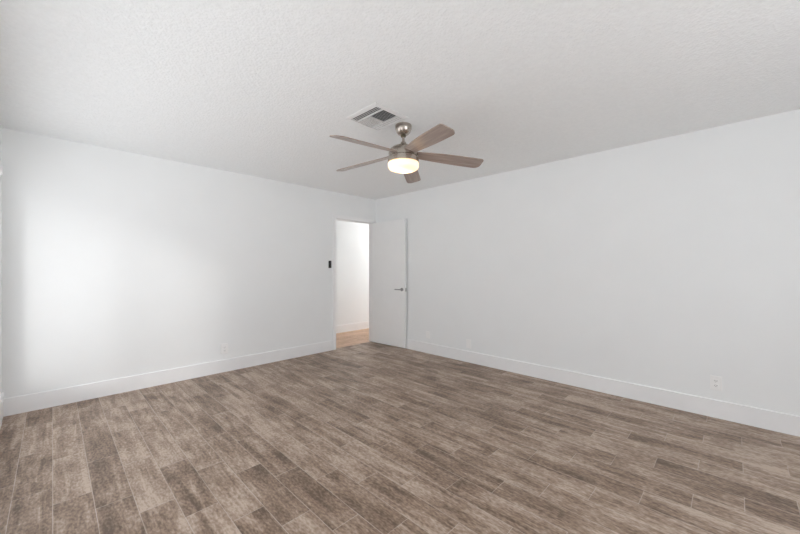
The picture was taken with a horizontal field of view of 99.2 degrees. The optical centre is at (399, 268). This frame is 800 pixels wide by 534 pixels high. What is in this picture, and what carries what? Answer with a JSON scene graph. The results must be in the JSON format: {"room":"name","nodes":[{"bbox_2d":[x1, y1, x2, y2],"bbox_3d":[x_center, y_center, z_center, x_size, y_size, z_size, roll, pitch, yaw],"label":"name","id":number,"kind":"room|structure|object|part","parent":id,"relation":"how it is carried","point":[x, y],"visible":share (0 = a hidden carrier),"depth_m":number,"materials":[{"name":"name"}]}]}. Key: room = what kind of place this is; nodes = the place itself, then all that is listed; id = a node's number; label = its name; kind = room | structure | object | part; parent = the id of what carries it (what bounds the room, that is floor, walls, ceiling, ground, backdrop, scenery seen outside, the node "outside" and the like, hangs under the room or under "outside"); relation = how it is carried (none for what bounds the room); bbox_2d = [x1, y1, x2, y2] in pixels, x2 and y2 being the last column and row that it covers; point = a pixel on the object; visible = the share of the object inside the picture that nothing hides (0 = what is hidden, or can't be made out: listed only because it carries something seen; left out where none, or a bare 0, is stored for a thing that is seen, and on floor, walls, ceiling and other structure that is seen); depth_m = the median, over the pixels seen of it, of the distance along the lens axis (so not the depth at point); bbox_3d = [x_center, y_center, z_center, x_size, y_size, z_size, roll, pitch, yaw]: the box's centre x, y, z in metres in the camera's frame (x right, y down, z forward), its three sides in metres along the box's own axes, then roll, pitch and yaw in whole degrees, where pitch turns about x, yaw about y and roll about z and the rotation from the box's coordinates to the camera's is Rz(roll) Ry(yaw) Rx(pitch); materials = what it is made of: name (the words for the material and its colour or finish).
{"room":"empty bedroom","nodes":[
{"label":"empty bedroom","id":0,"kind":"room"},
{"bbox_2d":[0,125,0,391],"bbox_3d":[-1.144,0.027,0.592,6.363,2.440,0.150,0,0,44],"label":"wall","id":1,"kind":"structure","parent":0,"point":[0,125],"depth_m":2.83,"materials":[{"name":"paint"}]},
{"bbox_2d":[0,161,2,427],"bbox_3d":[-1.937,0.209,1.402,3.650,2.075,0.156,0,0,44],"label":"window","id":2,"kind":"structure","parent":1,"relation":"in","point":[1,165],"depth_m":2.72,"materials":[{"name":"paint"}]},
{"bbox_3d":[-1.897,0.107,1.444,3.650,1.720,0.011,0,0,44],"label":"casing","id":3,"kind":"part","parent":2,"relation":"part of","materials":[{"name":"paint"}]},
{"bbox_3d":[-1.892,-0.790,1.448,3.650,0.075,0.024,0,0,44],"label":"head rail","id":4,"kind":"part","parent":2,"relation":"part of","materials":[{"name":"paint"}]},
{"bbox_2d":[1,128,375,398],"bbox_3d":[-1.035,0.027,5.319,0.100,2.440,7.053,0,0,44],"label":"wall","id":5,"kind":"structure","parent":0,"point":[115,264],"depth_m":3.58,"materials":[{"name":"paint"}]},
{"bbox_2d":[3,340,332,416],"bbox_3d":[-2.193,1.172,4.058,0.012,0.150,3.305,0,0,44],"label":"baseboard","id":6,"kind":"structure","parent":5,"relation":"attached to","point":[51,398],"depth_m":3.56,"materials":[{"name":"paint"}]},
{"bbox_2d":[221,343,227,353],"bbox_3d":[-2.125,0.964,4.125,0.016,0.122,0.080,0,0,44],"label":"wall outlet","id":7,"kind":"object","parent":5,"relation":"attached to","point":[224,347],"visible":1,"depth_m":4.12,"materials":[{"name":"white plastic"}]},
{"bbox_2d":[333,214,375,349],"bbox_3d":[-0.761,0.202,5.588,0.114,2.090,0.876,0,0,44],"label":"door frame","id":8,"kind":"structure","parent":5,"relation":"attached to","point":[334,215],"depth_m":5.48,"materials":[{"name":"paint"}]},
{"bbox_2d":[372,219,406,347],"bbox_3d":[-0.205,0.228,5.541,0.761,2.014,0.095,0,0,41],"label":"door","id":9,"kind":"structure","parent":8,"relation":"attached to","point":[389,238],"depth_m":5.50,"materials":[{"name":"paint"}]},
{"bbox_2d":[336,220,368,325],"bbox_3d":[-1.250,0.027,6.688,0.150,2.440,5.400,0,0,44],"label":"wall","id":10,"kind":"structure","parent":0,"point":[352,238],"depth_m":6.88,"materials":[{"name":"paint"}]},
{"bbox_2d":[336,321,368,332],"bbox_3d":[-1.192,1.172,6.631,0.012,0.150,5.400,0,0,44],"label":"baseboard","id":11,"kind":"structure","parent":10,"relation":"attached to","point":[360,325],"depth_m":6.86,"materials":[{"name":"paint"}]},
{"bbox_2d":[0,0,799,199],"bbox_3d":[0.397,-1.268,2.128,6.413,0.150,4.601,0,0,44],"label":"ceiling","id":12,"kind":"structure","parent":0,"point":[257,88],"depth_m":2.13,"materials":[{"name":"white paint"}]},
{"bbox_2d":[347,102,407,129],"bbox_3d":[-0.177,-1.187,2.678,0.348,0.013,0.340,0,0,44],"label":"ceiling vent","id":13,"kind":"object","parent":12,"relation":"in","point":[377,116],"visible":1,"depth_m":2.66,"materials":[{"name":"white metal"}]},
{"bbox_2d":[329,122,483,182],"bbox_3d":[-0.009,-1.004,2.805,1.307,0.379,1.265,0,0,44],"label":"ceiling fan","id":14,"kind":"object","parent":12,"relation":"hanging from","point":[403,158],"visible":1,"depth_m":2.75,"materials":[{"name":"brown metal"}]},
{"bbox_3d":[-0.313,-0.929,3.013,0.577,0.007,0.143,-5,12,28],"label":"blade","id":15,"kind":"part","parent":14,"relation":"part of","materials":[{"name":"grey wood"}]},
{"bbox_3d":[-0.252,-0.939,2.562,0.577,0.007,0.143,-4,17,-44],"label":"blade","id":16,"kind":"part","parent":14,"relation":"part of","materials":[{"name":"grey wood"}]},
{"bbox_3d":[0.028,-0.847,2.830,0.252,0.066,0.252,0,0,44],"label":"lamp shade","id":17,"kind":"part","parent":14,"relation":"part of","materials":[{"name":"white glass"}]},
{"bbox_3d":[0.097,-0.921,3.210,0.143,0.007,0.577,-14,-8,8],"label":"blade","id":18,"kind":"part","parent":14,"relation":"part of","materials":[{"name":"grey wood"}]},
{"bbox_3d":[0.197,-0.937,2.481,0.143,0.007,0.577,16,-4,-26],"label":"blade","id":19,"kind":"part","parent":14,"relation":"part of","materials":[{"name":"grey wood"}]},
{"bbox_3d":[0.411,-0.926,2.882,0.577,0.007,0.143,5,-15,-8],"label":"blade","id":20,"kind":"part","parent":14,"relation":"part of","materials":[{"name":"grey wood"}]},
{"bbox_2d":[0,328,799,533],"bbox_3d":[0.814,1.322,3.472,7.700,0.150,7.103,0,0,44],"label":"floor","id":21,"kind":"structure","parent":0,"point":[368,437],"depth_m":2.23,"materials":[{"name":"brown wood"}]},
{"bbox_2d":[376,109,799,415],"bbox_3d":[1.903,0.027,3.699,6.363,2.440,0.150,0,0,44],"label":"wall","id":22,"kind":"structure","parent":0,"point":[672,263],"depth_m":3.25,"materials":[{"name":"paint"}]},
{"bbox_2d":[407,339,799,436],"bbox_3d":[1.789,1.172,3.697,6.199,0.150,0.012,0,0,44],"label":"baseboard","id":23,"kind":"structure","parent":22,"relation":"attached to","point":[780,422],"depth_m":3.23,"materials":[{"name":"paint"}]},
{"bbox_2d":[710,375,721,390],"bbox_3d":[2.649,0.957,2.855,0.074,0.120,0.010,0,0,44],"label":"wall outlet","id":24,"kind":"object","parent":22,"relation":"attached to","point":[715,381],"visible":1,"depth_m":2.85,"materials":[{"name":"white plastic"}]}
]}

